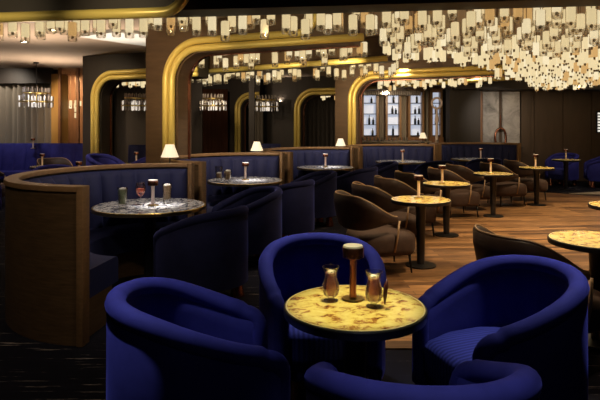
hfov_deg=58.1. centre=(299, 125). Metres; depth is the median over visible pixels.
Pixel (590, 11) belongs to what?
pendant chandelier
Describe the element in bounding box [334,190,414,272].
lounge chair
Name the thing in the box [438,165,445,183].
table lamp
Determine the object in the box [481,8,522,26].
pendant chandelier
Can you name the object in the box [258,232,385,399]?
tub chair
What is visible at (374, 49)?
ceiling beam
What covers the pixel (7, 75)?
trim
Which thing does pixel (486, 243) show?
lounge chair
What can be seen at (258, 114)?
curtain
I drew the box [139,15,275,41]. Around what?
pendant chandelier
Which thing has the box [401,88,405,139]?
pilaster
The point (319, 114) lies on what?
curtain
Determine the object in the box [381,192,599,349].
floor
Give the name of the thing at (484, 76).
trim
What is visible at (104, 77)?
arch
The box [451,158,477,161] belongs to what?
table
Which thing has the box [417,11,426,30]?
pendant chandelier
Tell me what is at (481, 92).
trim
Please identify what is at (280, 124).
wall
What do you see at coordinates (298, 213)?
tub chair
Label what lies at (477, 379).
tub chair
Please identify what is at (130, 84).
pendant chandelier
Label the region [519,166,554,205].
bistro table
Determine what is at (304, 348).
seat cushion
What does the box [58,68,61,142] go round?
trim
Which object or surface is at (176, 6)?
pipe
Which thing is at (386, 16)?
pendant chandelier
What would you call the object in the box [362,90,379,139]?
shelf
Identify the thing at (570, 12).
pendant chandelier
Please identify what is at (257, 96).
crystal chandelier
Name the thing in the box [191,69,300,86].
pendant chandelier
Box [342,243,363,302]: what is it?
table lamp
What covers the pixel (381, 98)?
column
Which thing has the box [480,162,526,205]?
lounge chair
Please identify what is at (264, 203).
tub chair
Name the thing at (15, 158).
banquette
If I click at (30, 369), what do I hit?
floor
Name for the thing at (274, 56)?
pendant chandelier
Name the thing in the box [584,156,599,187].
tub chair
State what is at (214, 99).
crystal chandelier
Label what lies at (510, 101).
marble slab
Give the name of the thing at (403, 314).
bistro table
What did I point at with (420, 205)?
bistro table
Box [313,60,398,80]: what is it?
pendant chandelier
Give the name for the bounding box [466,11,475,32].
pendant chandelier
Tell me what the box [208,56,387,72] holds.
trim
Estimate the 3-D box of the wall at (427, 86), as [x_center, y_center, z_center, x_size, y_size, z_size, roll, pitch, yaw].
[3.175,0.025,17.460,2.850,3.050,0.080,0,0,0]
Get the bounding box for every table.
[91,198,205,279]
[207,177,282,190]
[284,285,427,377]
[297,165,353,170]
[376,160,424,171]
[391,195,450,269]
[423,181,470,237]
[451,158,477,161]
[473,172,513,217]
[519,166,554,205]
[547,231,599,349]
[551,159,580,189]
[588,201,599,209]
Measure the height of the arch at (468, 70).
2.830 m
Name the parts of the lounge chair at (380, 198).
backrest, seat, arm post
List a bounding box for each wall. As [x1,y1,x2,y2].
[113,82,445,155]
[114,79,202,162]
[267,76,334,146]
[335,56,505,146]
[364,86,434,136]
[483,91,599,181]
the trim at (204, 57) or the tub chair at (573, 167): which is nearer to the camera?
the trim at (204, 57)
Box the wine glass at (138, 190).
[135,182,145,204]
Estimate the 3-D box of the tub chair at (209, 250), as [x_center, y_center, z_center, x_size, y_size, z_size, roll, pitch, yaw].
[-0.836,1.128,4.836,0.753,0.844,0.757,0,0,30]
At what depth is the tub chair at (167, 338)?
2.11 m
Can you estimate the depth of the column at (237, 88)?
17.38 m
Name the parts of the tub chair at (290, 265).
leg, seat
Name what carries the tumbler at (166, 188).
on the table at (178, 206)
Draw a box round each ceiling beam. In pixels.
[0,0,599,17]
[208,35,394,74]
[368,72,523,89]
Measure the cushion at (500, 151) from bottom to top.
0.670 m
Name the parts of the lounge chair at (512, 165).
backrest, seat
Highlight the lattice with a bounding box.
[596,111,599,132]
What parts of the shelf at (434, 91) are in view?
panel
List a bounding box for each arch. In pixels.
[90,66,198,152]
[162,14,363,151]
[234,92,259,151]
[294,88,334,146]
[348,65,504,144]
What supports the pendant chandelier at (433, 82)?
hanging from the ceiling
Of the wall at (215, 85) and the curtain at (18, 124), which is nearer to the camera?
the curtain at (18, 124)
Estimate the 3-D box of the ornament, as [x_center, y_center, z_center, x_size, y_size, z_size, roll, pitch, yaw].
[5.520,0.125,14.870,0.354,0.850,0.100,0,0,0]
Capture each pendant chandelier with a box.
[0,22,29,42]
[35,19,133,41]
[65,72,81,118]
[116,81,145,88]
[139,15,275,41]
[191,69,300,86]
[213,55,227,70]
[233,53,259,69]
[271,52,277,66]
[282,13,374,39]
[284,25,367,66]
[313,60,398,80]
[360,6,599,91]
[378,77,508,91]
[382,12,391,28]
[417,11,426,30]
[432,10,441,27]
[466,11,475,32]
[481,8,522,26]
[532,8,545,31]
[551,7,576,28]
[585,6,596,30]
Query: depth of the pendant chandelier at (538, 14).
5.03 m
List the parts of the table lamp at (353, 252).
stem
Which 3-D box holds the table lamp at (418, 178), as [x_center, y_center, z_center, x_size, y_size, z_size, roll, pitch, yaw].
[1.330,0.678,6.050,0.104,0.257,0.104,0,0,0]
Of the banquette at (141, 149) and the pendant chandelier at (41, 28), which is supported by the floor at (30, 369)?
the banquette at (141, 149)
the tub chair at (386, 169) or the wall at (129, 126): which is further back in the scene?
the wall at (129, 126)
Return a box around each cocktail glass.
[322,265,339,302]
[365,269,387,308]
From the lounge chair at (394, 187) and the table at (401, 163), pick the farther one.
the table at (401, 163)
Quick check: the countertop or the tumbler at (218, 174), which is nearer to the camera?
the tumbler at (218, 174)
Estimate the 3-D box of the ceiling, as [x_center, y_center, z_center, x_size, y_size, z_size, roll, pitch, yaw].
[0.000,-1.550,8.500,18.400,0.100,20.200,0,0,0]
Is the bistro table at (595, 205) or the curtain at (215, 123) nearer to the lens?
the bistro table at (595, 205)
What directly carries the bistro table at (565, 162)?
on the floor at (30, 369)
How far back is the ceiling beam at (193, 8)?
4.96 m
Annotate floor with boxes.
[0,182,599,399]
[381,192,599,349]
[569,192,599,194]
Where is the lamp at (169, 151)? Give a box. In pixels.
[161,144,178,162]
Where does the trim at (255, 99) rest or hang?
attached to the column at (237, 88)
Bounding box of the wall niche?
[63,74,82,142]
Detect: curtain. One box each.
[0,84,50,142]
[203,89,227,152]
[255,100,262,143]
[305,96,334,146]
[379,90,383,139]
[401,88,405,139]
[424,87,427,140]
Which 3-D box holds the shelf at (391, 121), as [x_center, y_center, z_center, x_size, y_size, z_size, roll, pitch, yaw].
[2.960,0.125,17.210,0.560,2.850,0.260,0,0,0]
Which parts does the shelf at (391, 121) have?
panel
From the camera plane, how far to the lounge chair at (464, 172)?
9.76 m
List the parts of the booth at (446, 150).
post, cap rail, post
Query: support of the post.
on the floor at (30, 369)
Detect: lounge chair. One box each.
[0,172,5,196]
[37,157,72,165]
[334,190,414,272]
[351,181,415,235]
[374,175,435,236]
[394,170,450,213]
[427,167,479,217]
[445,163,489,209]
[473,224,599,333]
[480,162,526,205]
[503,159,547,199]
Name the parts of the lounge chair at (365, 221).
backrest, seat, arm post, leg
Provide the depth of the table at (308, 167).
10.22 m
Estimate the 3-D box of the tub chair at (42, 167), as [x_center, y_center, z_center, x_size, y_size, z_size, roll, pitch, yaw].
[-4.364,1.128,9.624,0.757,0.844,0.753,0,0,-30]
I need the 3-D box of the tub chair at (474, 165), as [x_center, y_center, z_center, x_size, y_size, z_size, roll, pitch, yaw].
[4.152,1.128,12.173,0.757,0.844,0.753,0,0,-5]
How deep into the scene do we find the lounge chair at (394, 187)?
7.30 m
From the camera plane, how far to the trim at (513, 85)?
14.20 m
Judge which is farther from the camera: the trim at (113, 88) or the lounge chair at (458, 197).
the trim at (113, 88)
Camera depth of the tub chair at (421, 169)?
11.15 m
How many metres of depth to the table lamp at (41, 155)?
10.99 m
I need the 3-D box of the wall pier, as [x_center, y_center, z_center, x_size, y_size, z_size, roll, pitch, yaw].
[4.465,0.025,14.800,0.830,3.050,0.400,0,0,0]
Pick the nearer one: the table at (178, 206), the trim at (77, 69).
the table at (178, 206)
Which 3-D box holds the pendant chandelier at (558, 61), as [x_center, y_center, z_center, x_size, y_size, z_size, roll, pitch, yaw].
[4.694,-1.280,9.841,3.639,0.855,11.633,0,0,35]
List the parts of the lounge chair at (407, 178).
backrest, seat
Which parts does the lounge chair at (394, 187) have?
backrest, seat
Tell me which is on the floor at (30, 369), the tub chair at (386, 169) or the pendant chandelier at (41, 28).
the tub chair at (386, 169)
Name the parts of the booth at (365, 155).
post, cap rail, post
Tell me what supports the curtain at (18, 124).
hanging from the trim at (7, 75)
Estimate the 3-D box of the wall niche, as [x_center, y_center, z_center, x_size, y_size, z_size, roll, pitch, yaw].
[-6.550,0.025,15.650,2.100,3.050,0.100,0,0,0]
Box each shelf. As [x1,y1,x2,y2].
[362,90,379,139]
[384,88,401,139]
[407,87,424,139]
[428,85,443,142]
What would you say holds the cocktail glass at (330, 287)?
on the bistro table at (403, 314)
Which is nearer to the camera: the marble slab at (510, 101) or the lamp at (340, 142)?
the lamp at (340, 142)
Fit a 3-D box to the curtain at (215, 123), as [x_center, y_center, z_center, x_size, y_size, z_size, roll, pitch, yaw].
[-2.800,0.165,17.606,0.900,2.730,0.082,0,0,0]
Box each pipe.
[0,0,188,22]
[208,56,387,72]
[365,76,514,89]
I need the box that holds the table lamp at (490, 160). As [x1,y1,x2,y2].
[488,158,493,173]
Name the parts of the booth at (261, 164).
post, cap rail, post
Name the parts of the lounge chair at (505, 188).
backrest, seat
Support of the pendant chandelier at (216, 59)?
hanging from the ceiling beam at (374, 49)
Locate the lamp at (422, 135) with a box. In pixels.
[419,133,426,142]
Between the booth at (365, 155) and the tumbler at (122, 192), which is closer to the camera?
the tumbler at (122, 192)
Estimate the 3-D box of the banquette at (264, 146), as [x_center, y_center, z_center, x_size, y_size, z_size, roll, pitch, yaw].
[-0.950,1.025,14.995,0.800,1.050,0.690,0,0,0]
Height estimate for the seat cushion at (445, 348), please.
0.180 m
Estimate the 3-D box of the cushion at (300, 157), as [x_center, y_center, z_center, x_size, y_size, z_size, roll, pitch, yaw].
[-0.025,0.815,10.168,1.048,0.670,2.296,0,0,31]
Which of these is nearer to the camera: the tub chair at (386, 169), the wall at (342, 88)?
the tub chair at (386, 169)
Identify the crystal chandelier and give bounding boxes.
[19,62,53,107]
[121,86,145,110]
[199,93,225,110]
[255,95,278,111]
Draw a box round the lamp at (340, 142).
[336,139,345,146]
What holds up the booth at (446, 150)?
on the floor at (30, 369)
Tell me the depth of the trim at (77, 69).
13.90 m
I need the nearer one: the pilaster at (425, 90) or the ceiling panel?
the ceiling panel
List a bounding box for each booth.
[3,163,193,346]
[160,152,284,215]
[259,147,353,183]
[345,144,437,172]
[429,142,520,180]
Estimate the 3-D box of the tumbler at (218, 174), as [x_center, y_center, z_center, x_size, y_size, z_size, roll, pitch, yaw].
[-1.160,0.681,7.720,0.112,0.216,0.112,0,0,0]
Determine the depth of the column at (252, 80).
15.60 m
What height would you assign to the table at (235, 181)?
0.760 m
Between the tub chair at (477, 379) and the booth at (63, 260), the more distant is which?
the booth at (63, 260)
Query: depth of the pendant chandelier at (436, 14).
5.13 m
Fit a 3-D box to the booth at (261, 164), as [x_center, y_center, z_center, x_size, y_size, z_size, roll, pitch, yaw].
[-1.253,0.988,7.750,1.182,1.125,2.470,0,0,22]
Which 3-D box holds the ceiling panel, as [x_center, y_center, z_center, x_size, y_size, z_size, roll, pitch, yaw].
[-2.720,-1.474,8.998,1.151,0.049,1.390,0,0,38]
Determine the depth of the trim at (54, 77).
14.00 m
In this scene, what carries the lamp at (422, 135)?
on the cabinet
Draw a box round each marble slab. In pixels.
[483,92,498,141]
[502,92,519,142]
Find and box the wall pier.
[446,85,479,141]
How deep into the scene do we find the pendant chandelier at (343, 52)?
7.55 m
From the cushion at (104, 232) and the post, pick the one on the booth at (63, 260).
the cushion at (104, 232)
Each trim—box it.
[0,68,52,83]
[51,74,67,142]
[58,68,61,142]
[76,68,79,142]
[110,78,206,154]
[188,46,358,158]
[245,99,255,151]
[304,95,334,146]
[361,76,505,143]
[452,69,599,90]
[480,91,482,141]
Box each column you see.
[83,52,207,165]
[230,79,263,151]
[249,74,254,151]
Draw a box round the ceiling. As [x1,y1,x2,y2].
[0,6,599,81]
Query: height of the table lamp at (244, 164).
0.257 m
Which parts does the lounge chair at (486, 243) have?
backrest, arm post, seat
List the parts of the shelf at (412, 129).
panel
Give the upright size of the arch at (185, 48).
3.010 m
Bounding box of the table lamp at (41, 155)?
[40,154,44,165]
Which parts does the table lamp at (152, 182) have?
stem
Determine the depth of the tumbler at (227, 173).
7.59 m
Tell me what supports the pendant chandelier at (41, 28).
hanging from the ceiling
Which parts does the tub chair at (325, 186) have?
leg, leg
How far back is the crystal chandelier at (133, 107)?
14.49 m
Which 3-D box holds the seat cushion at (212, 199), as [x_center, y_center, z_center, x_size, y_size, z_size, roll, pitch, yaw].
[-1.205,1.165,7.731,0.980,0.210,2.160,0,0,22]
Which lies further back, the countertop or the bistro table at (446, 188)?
the countertop
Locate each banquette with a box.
[0,143,82,182]
[128,145,145,162]
[252,144,280,151]
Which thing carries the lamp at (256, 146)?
on the cabinet
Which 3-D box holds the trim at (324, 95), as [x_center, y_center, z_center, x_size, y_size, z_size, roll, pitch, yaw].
[0.874,0.311,16.411,1.578,2.478,0.050,0,0,18]
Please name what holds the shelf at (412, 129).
on the floor at (30, 369)
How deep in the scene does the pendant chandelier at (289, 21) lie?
5.31 m
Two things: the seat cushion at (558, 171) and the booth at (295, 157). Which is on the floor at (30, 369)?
the booth at (295, 157)
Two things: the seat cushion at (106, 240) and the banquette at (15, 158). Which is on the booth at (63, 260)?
the seat cushion at (106, 240)
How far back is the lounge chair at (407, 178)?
8.14 m
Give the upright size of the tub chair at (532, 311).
0.844 m
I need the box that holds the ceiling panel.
[81,29,145,45]
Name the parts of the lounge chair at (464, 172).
backrest, seat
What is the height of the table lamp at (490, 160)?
0.257 m
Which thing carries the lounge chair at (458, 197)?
on the floor at (561, 212)
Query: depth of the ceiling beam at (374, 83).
14.55 m
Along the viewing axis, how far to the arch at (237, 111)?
17.25 m
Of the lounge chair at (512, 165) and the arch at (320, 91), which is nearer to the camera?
the lounge chair at (512, 165)
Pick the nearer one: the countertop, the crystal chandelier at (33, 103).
the crystal chandelier at (33, 103)
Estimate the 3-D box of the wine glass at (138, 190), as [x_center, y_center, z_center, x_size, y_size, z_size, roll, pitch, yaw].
[-1.600,0.677,5.420,0.101,0.224,0.101,0,0,0]
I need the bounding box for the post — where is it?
[431,97,442,142]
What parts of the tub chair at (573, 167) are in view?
seat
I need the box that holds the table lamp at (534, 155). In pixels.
[533,154,537,167]
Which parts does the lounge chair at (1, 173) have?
seat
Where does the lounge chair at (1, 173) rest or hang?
on the floor at (30, 369)
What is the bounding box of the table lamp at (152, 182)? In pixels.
[148,179,157,205]
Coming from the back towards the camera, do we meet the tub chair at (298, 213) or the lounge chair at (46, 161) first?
the lounge chair at (46, 161)
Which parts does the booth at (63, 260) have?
post, cap rail, post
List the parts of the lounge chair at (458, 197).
backrest, seat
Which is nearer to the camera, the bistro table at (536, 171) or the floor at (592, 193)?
the bistro table at (536, 171)
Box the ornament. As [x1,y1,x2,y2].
[494,115,506,142]
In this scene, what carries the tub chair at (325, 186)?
on the floor at (30, 369)
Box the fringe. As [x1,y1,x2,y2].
[363,88,420,95]
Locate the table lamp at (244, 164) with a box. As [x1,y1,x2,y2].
[242,162,248,179]
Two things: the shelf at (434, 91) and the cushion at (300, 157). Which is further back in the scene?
the shelf at (434, 91)
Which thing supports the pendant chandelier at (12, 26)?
hanging from the ceiling
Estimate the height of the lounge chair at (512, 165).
0.821 m
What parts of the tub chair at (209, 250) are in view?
leg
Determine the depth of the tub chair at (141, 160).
10.77 m
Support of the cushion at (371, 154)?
on the booth at (365, 155)
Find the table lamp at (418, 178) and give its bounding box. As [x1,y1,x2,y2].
[414,175,422,198]
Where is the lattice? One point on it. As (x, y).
(597, 112)
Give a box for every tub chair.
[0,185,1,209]
[32,164,72,170]
[86,153,125,165]
[104,277,289,399]
[130,156,145,163]
[153,205,248,297]
[211,186,282,256]
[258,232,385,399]
[277,179,314,236]
[290,170,336,226]
[304,359,542,399]
[337,166,377,194]
[367,161,397,178]
[412,255,589,399]
[414,160,453,193]
[465,158,501,184]
[545,153,578,185]
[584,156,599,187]
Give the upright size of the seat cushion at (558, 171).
0.180 m
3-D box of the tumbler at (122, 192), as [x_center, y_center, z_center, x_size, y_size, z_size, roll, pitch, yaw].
[-1.700,0.688,5.170,0.099,0.202,0.099,0,0,0]
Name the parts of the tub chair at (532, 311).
seat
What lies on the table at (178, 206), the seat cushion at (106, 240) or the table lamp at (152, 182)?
the table lamp at (152, 182)
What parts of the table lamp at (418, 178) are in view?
stem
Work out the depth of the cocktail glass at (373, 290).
2.43 m
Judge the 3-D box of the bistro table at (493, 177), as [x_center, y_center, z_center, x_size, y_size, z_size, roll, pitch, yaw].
[3.290,1.172,9.200,0.650,0.731,0.650,0,0,10]
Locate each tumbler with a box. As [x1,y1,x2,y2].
[117,187,127,208]
[162,183,171,203]
[215,166,222,180]
[224,170,231,181]
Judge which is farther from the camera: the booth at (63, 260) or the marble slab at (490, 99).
the marble slab at (490, 99)
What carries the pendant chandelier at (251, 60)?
hanging from the ceiling beam at (374, 49)
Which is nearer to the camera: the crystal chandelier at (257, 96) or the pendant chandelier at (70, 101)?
the pendant chandelier at (70, 101)
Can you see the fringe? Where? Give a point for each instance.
(396, 92)
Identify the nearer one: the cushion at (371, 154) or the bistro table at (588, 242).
the bistro table at (588, 242)
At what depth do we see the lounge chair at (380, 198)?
6.42 m
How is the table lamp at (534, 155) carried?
on the bistro table at (536, 171)
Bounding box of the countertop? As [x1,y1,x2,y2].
[362,140,431,143]
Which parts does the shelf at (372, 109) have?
panel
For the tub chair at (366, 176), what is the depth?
9.21 m
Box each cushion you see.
[22,168,187,269]
[89,221,174,298]
[207,194,234,212]
[281,150,349,180]
[289,324,366,364]
[363,146,432,170]
[424,327,500,385]
[442,144,516,165]
[548,168,563,175]
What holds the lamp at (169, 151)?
on the cabinet
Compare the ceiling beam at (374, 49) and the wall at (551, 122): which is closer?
the ceiling beam at (374, 49)
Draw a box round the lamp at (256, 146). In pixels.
[251,142,262,151]
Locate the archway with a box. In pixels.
[146,13,359,162]
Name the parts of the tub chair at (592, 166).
leg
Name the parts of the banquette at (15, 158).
seat, backrest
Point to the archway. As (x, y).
(159, 45)
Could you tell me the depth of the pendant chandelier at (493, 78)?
13.83 m
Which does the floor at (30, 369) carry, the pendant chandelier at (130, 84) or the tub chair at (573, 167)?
the tub chair at (573, 167)

